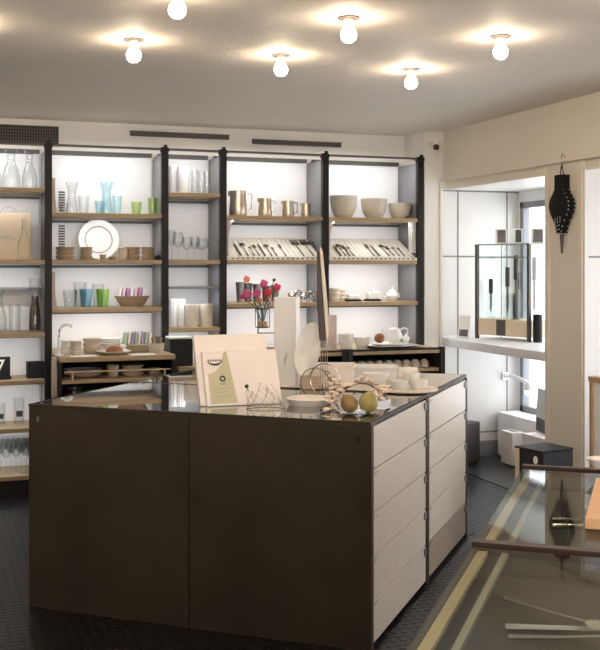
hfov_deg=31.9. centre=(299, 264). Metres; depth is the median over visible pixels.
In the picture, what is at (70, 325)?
faucet
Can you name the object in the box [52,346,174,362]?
countertop
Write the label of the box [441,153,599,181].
trim
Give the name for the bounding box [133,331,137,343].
packet
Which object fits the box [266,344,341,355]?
countertop
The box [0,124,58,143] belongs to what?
air vent
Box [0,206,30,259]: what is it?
shopping bag
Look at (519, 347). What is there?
shelf
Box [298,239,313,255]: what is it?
fork
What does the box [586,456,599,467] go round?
dish
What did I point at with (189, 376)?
countertop
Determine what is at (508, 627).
carving knife
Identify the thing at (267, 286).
beaker
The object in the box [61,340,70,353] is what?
bowl stack
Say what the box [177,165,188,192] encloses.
vase
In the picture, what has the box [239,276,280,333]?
flower vase
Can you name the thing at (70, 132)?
wall
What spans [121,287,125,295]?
packet
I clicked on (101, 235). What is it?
plate
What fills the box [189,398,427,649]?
base cabinet
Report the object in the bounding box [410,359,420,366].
coffee cup
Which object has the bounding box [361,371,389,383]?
oval bowl
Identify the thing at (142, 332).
packet
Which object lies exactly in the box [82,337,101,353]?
bowl stack
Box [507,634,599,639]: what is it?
serving fork
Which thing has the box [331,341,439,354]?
countertop
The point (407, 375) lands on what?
cup
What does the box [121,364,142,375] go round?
bowl stack
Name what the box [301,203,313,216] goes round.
milk jug
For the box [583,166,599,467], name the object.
window
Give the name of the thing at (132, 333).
packet
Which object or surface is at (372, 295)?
butter dish
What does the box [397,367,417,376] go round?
board
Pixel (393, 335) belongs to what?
teapot
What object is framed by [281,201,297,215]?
milk jug
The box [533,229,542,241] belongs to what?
picture
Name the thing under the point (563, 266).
wall
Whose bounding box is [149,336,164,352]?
cup
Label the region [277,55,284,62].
socket
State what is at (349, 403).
pear
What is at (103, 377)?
shelf
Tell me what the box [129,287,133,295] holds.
packet
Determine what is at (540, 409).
poster
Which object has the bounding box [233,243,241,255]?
table knife
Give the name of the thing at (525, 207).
window
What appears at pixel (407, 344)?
dinner plate
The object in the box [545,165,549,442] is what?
trim
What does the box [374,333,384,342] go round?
biscuit
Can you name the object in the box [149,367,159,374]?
cup stack
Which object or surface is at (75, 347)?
bowl stack
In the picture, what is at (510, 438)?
plinth
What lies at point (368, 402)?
pear
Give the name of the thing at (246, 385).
wire basket
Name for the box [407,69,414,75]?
socket
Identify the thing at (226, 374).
box
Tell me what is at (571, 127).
wall
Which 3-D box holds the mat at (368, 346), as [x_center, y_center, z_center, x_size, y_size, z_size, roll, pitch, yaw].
[0.670,0.598,7.651,0.380,0.004,0.260,0,0,-20]
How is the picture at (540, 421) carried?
attached to the poster at (540, 409)
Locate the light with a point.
(529, 388)
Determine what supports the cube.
on the floor at (491, 469)
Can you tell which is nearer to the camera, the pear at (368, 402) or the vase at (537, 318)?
the pear at (368, 402)
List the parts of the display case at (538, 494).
panel, glass, rail, rail, panel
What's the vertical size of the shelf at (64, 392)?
0.024 m
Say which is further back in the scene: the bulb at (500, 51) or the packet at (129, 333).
the packet at (129, 333)
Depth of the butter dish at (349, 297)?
7.92 m
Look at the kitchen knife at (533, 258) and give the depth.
7.84 m
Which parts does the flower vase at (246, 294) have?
rod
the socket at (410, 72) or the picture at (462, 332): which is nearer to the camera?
the socket at (410, 72)
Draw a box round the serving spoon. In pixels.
[503,596,599,628]
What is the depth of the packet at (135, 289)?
7.39 m
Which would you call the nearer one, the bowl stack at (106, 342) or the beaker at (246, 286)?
the bowl stack at (106, 342)
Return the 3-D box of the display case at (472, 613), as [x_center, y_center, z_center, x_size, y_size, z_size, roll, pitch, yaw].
[0.643,1.078,1.783,0.860,0.904,1.013,0,0,19]
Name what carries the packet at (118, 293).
on the serving bowl at (124, 301)
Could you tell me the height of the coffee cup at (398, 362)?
0.052 m
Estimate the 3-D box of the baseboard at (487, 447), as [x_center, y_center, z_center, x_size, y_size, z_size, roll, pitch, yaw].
[1.431,1.482,8.466,0.770,0.125,0.013,0,0,-20]
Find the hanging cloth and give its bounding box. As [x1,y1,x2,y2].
[51,357,56,398]
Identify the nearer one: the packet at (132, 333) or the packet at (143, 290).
the packet at (132, 333)
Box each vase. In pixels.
[169,166,177,191]
[169,299,176,326]
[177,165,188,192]
[177,299,184,326]
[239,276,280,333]
[533,314,541,342]
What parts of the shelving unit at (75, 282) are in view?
shelf, shelf, kick plate, panel, rail, support rail, support rail, shelf, rail, shelf, shelf, shelf, shelf, panel, post, panel, rail, support rail, support rail, support rail, rail, shelf, shelf, shelf, panel, post, rail, panel, support rail, support rail, shelf, rail, shelf, shelf, shelf, panel, post, rail, panel, support rail, support rail, shelf, rail, shelf, panel, post, rail, panel, support rail, support rail, rail, shelf, shelf, panel, post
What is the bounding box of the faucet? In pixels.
[54,322,72,355]
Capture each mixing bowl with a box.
[330,195,357,216]
[361,198,387,217]
[388,203,410,217]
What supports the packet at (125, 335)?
on the bowl stack at (134, 347)
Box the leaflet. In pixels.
[458,316,470,337]
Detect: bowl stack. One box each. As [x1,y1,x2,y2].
[55,247,74,259]
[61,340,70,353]
[63,367,101,376]
[70,341,81,355]
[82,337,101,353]
[100,337,120,349]
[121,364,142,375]
[125,247,139,259]
[126,344,149,351]
[141,247,154,259]
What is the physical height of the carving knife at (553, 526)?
0.015 m
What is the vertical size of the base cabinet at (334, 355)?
0.962 m
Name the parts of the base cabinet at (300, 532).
panel, corner post, drawer, drawer, drawer, drawer, drawer, corner post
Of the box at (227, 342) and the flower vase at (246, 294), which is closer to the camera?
the box at (227, 342)
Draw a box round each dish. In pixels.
[294,322,319,389]
[309,362,355,386]
[345,294,360,301]
[354,364,398,379]
[364,289,380,300]
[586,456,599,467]
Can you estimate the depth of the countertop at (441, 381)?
5.55 m
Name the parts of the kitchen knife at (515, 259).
handle, blade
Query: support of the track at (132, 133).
attached to the wall at (70, 132)
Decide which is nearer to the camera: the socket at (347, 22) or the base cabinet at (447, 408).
the socket at (347, 22)
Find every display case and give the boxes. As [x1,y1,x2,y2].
[407,539,599,649]
[474,243,544,341]
[478,464,599,548]
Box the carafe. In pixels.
[28,278,41,331]
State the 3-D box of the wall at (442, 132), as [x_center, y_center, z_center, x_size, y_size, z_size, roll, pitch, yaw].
[1.480,-0.839,8.429,0.943,0.378,0.360,0,0,-20]
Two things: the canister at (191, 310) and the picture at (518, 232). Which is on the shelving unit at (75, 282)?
the canister at (191, 310)
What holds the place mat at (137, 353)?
on the countertop
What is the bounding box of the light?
[502,372,535,395]
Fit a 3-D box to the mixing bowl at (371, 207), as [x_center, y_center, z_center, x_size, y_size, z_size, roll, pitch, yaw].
[0.568,-0.431,8.060,0.207,0.152,0.207,0,0,-20]
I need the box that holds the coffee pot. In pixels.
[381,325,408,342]
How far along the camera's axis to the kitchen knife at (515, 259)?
7.83 m
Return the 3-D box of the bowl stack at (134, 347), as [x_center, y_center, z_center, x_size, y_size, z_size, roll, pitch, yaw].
[-1.099,0.562,7.125,0.170,0.052,0.170,0,0,-20]
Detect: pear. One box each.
[341,394,357,411]
[358,390,377,412]
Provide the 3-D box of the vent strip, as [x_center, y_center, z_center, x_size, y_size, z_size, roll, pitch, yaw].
[-1.696,-0.287,7.470,0.045,0.474,0.004,0,0,-20]
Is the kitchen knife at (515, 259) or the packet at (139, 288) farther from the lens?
the kitchen knife at (515, 259)
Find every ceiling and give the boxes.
[0,0,599,135]
[443,177,544,191]
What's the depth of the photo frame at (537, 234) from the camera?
7.81 m
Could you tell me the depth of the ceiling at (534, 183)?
8.03 m
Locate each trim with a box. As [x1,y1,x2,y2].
[440,182,442,345]
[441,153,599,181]
[443,190,518,432]
[446,166,544,189]
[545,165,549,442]
[577,160,583,466]
[584,157,599,169]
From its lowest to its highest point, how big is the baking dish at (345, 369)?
0.117 m
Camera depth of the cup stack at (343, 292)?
7.95 m
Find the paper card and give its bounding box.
[327,315,336,347]
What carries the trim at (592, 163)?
attached to the wall at (571, 127)
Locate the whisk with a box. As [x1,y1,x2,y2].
[300,247,339,395]
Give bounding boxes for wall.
[0,118,403,400]
[404,131,441,346]
[442,132,442,178]
[443,92,599,178]
[443,191,518,440]
[519,189,544,414]
[547,160,578,466]
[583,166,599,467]
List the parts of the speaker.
plate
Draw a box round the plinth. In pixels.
[501,429,524,466]
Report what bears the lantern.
hanging from the wall hook
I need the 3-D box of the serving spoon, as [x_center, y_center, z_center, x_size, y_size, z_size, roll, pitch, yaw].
[0.512,0.686,2.070,0.052,0.016,0.265,0,0,-42]
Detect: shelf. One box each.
[62,366,166,383]
[62,390,91,396]
[353,359,438,371]
[443,335,544,360]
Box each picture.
[459,329,467,335]
[497,230,505,242]
[516,230,520,241]
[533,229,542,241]
[536,417,544,433]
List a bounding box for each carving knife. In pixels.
[504,623,599,632]
[551,523,584,528]
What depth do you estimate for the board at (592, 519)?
2.58 m
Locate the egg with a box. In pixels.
[402,335,409,342]
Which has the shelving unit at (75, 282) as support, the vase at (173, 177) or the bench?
the vase at (173, 177)
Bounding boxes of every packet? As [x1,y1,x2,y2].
[116,288,121,295]
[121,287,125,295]
[122,332,127,344]
[125,288,129,295]
[127,331,130,344]
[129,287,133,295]
[130,332,134,343]
[133,288,137,295]
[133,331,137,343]
[137,287,141,295]
[137,332,141,343]
[140,331,144,343]
[141,288,145,295]
[144,332,148,343]
[147,331,151,343]
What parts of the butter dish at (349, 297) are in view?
lid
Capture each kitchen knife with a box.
[489,279,492,310]
[505,267,509,318]
[513,255,518,319]
[517,271,519,312]
[531,257,535,319]
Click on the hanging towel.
(412, 226)
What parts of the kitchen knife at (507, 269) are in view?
handle, blade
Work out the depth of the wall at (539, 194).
8.49 m
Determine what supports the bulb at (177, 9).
attached to the ceiling at (212, 66)
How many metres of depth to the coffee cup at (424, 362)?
7.66 m
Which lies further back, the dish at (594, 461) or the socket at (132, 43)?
the socket at (132, 43)
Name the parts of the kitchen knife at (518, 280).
blade, handle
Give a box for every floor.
[0,474,507,649]
[467,455,514,489]
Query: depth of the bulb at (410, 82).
5.49 m
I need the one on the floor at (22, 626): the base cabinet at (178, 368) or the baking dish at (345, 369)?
the base cabinet at (178, 368)
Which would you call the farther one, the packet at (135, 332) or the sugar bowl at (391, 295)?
the sugar bowl at (391, 295)
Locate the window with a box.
[520,200,544,414]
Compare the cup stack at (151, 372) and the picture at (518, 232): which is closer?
the cup stack at (151, 372)
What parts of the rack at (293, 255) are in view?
board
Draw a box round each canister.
[185,304,198,326]
[199,304,213,326]
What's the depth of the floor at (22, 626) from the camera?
4.57 m
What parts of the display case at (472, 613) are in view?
panel, rail, panel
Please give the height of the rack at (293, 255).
0.200 m
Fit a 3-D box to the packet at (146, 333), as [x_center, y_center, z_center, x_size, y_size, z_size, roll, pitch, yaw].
[-1.052,0.496,7.143,0.027,0.082,0.060,0,0,-25]
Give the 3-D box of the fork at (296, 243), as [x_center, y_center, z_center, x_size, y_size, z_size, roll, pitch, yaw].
[-0.016,-0.129,7.844,0.064,0.123,0.246,0,0,-20]
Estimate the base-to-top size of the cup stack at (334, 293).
0.102 m
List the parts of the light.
wall plate, arm, bulb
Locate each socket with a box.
[129,40,138,47]
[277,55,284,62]
[343,18,353,26]
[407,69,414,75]
[496,36,505,44]
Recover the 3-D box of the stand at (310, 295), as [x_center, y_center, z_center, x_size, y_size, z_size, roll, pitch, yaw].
[0.083,0.233,7.887,0.065,0.085,0.063,0,0,-20]
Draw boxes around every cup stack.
[80,247,92,259]
[118,248,127,259]
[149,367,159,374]
[329,288,339,301]
[339,289,346,300]
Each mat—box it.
[69,355,97,356]
[128,353,155,355]
[367,346,423,348]
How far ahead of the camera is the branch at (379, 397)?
4.73 m
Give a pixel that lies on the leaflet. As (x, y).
(464, 321)
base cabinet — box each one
[29,407,188,627]
[50,346,175,398]
[176,358,194,372]
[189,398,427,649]
[266,344,346,361]
[331,341,444,373]
[427,378,466,583]
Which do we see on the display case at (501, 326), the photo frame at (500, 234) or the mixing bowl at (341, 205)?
the photo frame at (500, 234)
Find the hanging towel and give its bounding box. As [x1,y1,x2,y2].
[409,223,415,252]
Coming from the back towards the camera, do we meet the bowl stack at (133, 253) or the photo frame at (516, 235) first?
the photo frame at (516, 235)
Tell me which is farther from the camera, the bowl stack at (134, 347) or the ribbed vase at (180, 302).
the ribbed vase at (180, 302)
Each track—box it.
[129,130,229,139]
[252,139,341,147]
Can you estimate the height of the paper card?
0.240 m
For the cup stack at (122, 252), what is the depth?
7.34 m
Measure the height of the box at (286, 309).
0.461 m
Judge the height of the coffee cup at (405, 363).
0.052 m
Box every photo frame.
[495,229,506,243]
[510,229,522,243]
[531,228,543,242]
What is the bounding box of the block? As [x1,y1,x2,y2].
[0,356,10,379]
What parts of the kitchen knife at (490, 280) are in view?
handle, blade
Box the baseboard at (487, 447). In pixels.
[480,440,497,456]
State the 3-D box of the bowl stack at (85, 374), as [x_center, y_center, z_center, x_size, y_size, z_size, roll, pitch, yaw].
[-1.431,0.710,6.922,0.264,0.050,0.264,0,0,-20]
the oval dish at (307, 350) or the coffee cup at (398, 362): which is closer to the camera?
the oval dish at (307, 350)
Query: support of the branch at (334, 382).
on the countertop at (132, 397)
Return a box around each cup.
[99,254,105,259]
[107,364,118,376]
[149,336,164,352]
[258,321,266,326]
[335,333,353,348]
[354,336,369,348]
[374,360,384,363]
[390,379,408,390]
[393,360,401,366]
[402,359,411,366]
[403,371,419,381]
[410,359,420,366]
[410,379,427,389]
[420,359,428,366]
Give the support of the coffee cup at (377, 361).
on the base cabinet at (435, 356)
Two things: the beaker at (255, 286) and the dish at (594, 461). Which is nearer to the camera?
the dish at (594, 461)
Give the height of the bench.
0.360 m
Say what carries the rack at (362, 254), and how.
attached to the shelving unit at (75, 282)
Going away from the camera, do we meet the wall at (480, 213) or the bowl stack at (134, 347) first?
the bowl stack at (134, 347)
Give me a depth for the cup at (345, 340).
7.49 m
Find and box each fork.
[289,240,303,255]
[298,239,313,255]
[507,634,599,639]
[552,517,584,520]
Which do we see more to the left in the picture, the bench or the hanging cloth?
the hanging cloth
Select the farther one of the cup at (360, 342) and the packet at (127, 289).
the cup at (360, 342)
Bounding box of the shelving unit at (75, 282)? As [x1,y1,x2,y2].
[0,140,424,497]
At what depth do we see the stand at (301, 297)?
7.82 m
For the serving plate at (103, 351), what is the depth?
6.84 m
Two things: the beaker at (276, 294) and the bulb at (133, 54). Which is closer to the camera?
the bulb at (133, 54)
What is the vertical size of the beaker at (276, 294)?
0.127 m
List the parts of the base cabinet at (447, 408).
corner post, drawer, drawer, drawer, drawer, drawer, corner post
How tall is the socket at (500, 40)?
0.032 m
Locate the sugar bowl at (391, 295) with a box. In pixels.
[384,287,399,300]
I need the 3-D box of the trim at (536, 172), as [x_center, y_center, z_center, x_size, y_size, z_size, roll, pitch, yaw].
[1.384,-0.615,7.455,0.040,0.070,1.410,0,0,-20]
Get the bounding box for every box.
[26,361,43,377]
[192,334,266,405]
[201,349,281,406]
[274,297,299,384]
[514,442,573,478]
[522,432,544,444]
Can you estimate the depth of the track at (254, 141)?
8.05 m
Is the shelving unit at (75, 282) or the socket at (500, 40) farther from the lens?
the shelving unit at (75, 282)
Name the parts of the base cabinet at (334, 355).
panel, rail, corner post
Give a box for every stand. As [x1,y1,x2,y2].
[300,292,307,301]
[307,290,314,301]
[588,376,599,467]
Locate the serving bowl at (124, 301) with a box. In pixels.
[114,296,148,306]
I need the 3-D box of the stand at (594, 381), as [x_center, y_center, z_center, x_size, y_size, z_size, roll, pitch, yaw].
[1.814,1.096,5.907,0.158,0.907,0.428,0,0,-20]
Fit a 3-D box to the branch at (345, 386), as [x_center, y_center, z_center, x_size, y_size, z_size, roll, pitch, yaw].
[0.224,0.571,4.774,0.380,0.114,0.217,0,0,-31]
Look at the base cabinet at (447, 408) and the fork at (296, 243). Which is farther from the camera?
the fork at (296, 243)
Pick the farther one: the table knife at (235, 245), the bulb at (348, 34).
the table knife at (235, 245)
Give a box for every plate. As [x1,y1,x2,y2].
[78,220,118,258]
[96,349,131,354]
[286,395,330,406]
[337,410,380,414]
[366,343,413,347]
[369,341,406,345]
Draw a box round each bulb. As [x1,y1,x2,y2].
[123,37,143,61]
[168,0,185,18]
[271,53,290,75]
[337,15,359,42]
[402,67,419,88]
[490,34,511,58]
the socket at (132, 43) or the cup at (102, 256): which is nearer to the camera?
the socket at (132, 43)
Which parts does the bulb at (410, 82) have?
bulb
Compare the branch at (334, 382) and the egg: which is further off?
the egg
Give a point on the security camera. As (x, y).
(435, 144)
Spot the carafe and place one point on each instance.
(34, 322)
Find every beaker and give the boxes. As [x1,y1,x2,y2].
[236,282,243,302]
[244,283,251,301]
[253,284,260,301]
[262,286,269,301]
[271,285,278,301]
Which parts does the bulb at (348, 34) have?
bulb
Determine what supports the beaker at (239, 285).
on the shelving unit at (75, 282)
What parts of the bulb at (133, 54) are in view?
bulb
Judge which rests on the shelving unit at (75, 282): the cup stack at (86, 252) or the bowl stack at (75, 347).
the cup stack at (86, 252)
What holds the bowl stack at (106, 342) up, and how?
on the countertop
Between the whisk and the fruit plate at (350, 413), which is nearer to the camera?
the fruit plate at (350, 413)
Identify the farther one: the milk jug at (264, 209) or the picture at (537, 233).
the picture at (537, 233)
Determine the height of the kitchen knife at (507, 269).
0.390 m
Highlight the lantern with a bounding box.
[549,165,574,252]
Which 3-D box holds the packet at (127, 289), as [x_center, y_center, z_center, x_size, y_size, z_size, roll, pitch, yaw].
[-1.221,0.202,7.401,0.027,0.078,0.060,0,0,-25]
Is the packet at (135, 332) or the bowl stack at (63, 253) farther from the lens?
the bowl stack at (63, 253)
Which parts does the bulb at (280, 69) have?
bulb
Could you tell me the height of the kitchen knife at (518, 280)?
0.360 m
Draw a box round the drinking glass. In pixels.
[13,397,24,416]
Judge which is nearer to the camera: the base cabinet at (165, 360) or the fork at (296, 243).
the base cabinet at (165, 360)
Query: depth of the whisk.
5.00 m
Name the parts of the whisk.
rod, handle, rod, rod, rod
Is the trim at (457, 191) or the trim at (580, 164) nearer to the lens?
the trim at (580, 164)
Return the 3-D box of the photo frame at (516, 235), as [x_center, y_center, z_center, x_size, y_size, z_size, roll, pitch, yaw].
[1.625,-0.216,7.894,0.095,0.116,0.031,0,0,11]
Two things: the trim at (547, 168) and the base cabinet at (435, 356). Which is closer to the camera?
the trim at (547, 168)
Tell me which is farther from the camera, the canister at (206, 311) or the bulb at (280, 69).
the canister at (206, 311)
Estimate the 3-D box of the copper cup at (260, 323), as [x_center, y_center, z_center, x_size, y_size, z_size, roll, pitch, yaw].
[-0.200,0.317,5.599,0.052,0.037,0.052,0,0,0]
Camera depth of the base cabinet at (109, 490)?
4.62 m
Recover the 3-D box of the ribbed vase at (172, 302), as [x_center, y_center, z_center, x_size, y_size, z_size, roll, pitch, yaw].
[-0.913,0.343,7.553,0.069,0.196,0.069,0,0,-20]
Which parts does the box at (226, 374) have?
label panel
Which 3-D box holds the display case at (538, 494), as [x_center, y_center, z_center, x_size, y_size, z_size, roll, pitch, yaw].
[0.959,1.078,2.720,0.860,0.904,0.950,0,0,19]
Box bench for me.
[498,411,535,456]
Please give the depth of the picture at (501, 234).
7.96 m
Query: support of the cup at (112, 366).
on the base cabinet at (165, 360)
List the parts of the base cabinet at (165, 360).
panel, panel, guard rail, panel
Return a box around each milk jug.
[228,190,251,215]
[257,198,275,215]
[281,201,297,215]
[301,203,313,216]
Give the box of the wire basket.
[245,383,285,408]
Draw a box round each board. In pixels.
[385,385,437,393]
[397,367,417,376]
[585,478,599,529]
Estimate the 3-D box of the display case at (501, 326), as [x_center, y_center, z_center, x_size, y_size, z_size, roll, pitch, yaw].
[1.625,0.202,7.949,0.302,0.722,0.552,0,0,-36]
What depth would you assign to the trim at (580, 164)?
6.41 m
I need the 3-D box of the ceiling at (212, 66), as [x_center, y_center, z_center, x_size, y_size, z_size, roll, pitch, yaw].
[-0.081,-1.078,2.636,7.820,0.100,10.420,0,0,-20]
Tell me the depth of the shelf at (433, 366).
7.70 m
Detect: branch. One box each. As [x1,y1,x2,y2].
[320,373,342,411]
[324,375,388,406]
[373,383,390,400]
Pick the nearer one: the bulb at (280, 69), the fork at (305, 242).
the bulb at (280, 69)
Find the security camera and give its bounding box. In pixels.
[432,141,440,156]
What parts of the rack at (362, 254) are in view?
board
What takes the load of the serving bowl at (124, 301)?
on the shelving unit at (75, 282)
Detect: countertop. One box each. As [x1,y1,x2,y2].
[29,382,426,425]
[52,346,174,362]
[135,369,196,384]
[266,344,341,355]
[280,370,465,396]
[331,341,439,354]
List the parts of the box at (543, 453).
lid, panel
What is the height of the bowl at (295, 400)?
0.031 m
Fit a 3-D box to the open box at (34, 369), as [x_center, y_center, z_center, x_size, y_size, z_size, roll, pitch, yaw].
[-1.819,0.719,7.219,0.116,0.107,0.120,0,0,-20]
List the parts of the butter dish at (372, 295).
lid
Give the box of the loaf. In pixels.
[106,346,122,351]
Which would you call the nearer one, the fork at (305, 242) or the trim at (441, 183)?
the fork at (305, 242)
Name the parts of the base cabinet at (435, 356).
corner post, panel, rail, panel, corner post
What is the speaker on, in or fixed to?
on the countertop
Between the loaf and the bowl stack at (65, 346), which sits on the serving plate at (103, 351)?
the loaf
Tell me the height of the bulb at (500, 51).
0.105 m
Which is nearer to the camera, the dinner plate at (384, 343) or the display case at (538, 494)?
the display case at (538, 494)
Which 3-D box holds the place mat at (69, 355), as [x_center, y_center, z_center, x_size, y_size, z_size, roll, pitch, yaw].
[-1.395,0.587,6.775,0.170,0.002,0.120,0,0,-20]
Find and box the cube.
[467,420,479,464]
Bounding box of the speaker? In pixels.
[165,335,192,365]
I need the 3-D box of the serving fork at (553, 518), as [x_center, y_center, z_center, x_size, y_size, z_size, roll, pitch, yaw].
[0.793,0.688,2.846,0.220,0.010,0.052,0,0,0]
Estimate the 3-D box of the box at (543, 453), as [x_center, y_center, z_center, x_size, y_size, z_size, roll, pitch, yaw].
[1.335,1.272,5.750,0.233,0.555,0.220,0,0,-32]
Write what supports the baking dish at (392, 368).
on the countertop at (441, 381)
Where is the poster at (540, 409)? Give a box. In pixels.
[535,387,544,435]
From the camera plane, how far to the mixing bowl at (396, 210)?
8.07 m
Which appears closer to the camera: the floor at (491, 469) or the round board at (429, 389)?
the round board at (429, 389)
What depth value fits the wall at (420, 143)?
8.07 m
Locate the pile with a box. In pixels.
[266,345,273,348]
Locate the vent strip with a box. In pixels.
[58,191,64,246]
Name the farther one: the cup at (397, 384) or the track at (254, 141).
the track at (254, 141)
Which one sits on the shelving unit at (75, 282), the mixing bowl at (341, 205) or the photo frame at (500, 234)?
the mixing bowl at (341, 205)
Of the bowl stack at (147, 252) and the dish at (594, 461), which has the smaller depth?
the dish at (594, 461)
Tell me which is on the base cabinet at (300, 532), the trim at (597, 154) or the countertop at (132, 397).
the countertop at (132, 397)
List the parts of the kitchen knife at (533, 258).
handle, blade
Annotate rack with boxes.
[227,238,320,263]
[329,239,416,263]
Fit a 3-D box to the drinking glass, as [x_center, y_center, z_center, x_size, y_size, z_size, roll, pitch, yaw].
[-1.919,1.000,7.172,0.075,0.184,0.076,0,0,-20]
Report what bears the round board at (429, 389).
on the countertop at (441, 381)
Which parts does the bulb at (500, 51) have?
bulb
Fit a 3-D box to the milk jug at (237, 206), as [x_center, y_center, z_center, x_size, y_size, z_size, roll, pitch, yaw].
[-0.440,-0.447,7.650,0.156,0.184,0.131,0,0,16]
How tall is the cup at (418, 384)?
0.046 m
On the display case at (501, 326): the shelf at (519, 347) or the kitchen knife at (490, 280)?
the kitchen knife at (490, 280)
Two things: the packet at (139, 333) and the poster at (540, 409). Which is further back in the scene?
the poster at (540, 409)
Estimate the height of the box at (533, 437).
0.290 m
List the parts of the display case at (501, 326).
corner post, corner post, pane, corner post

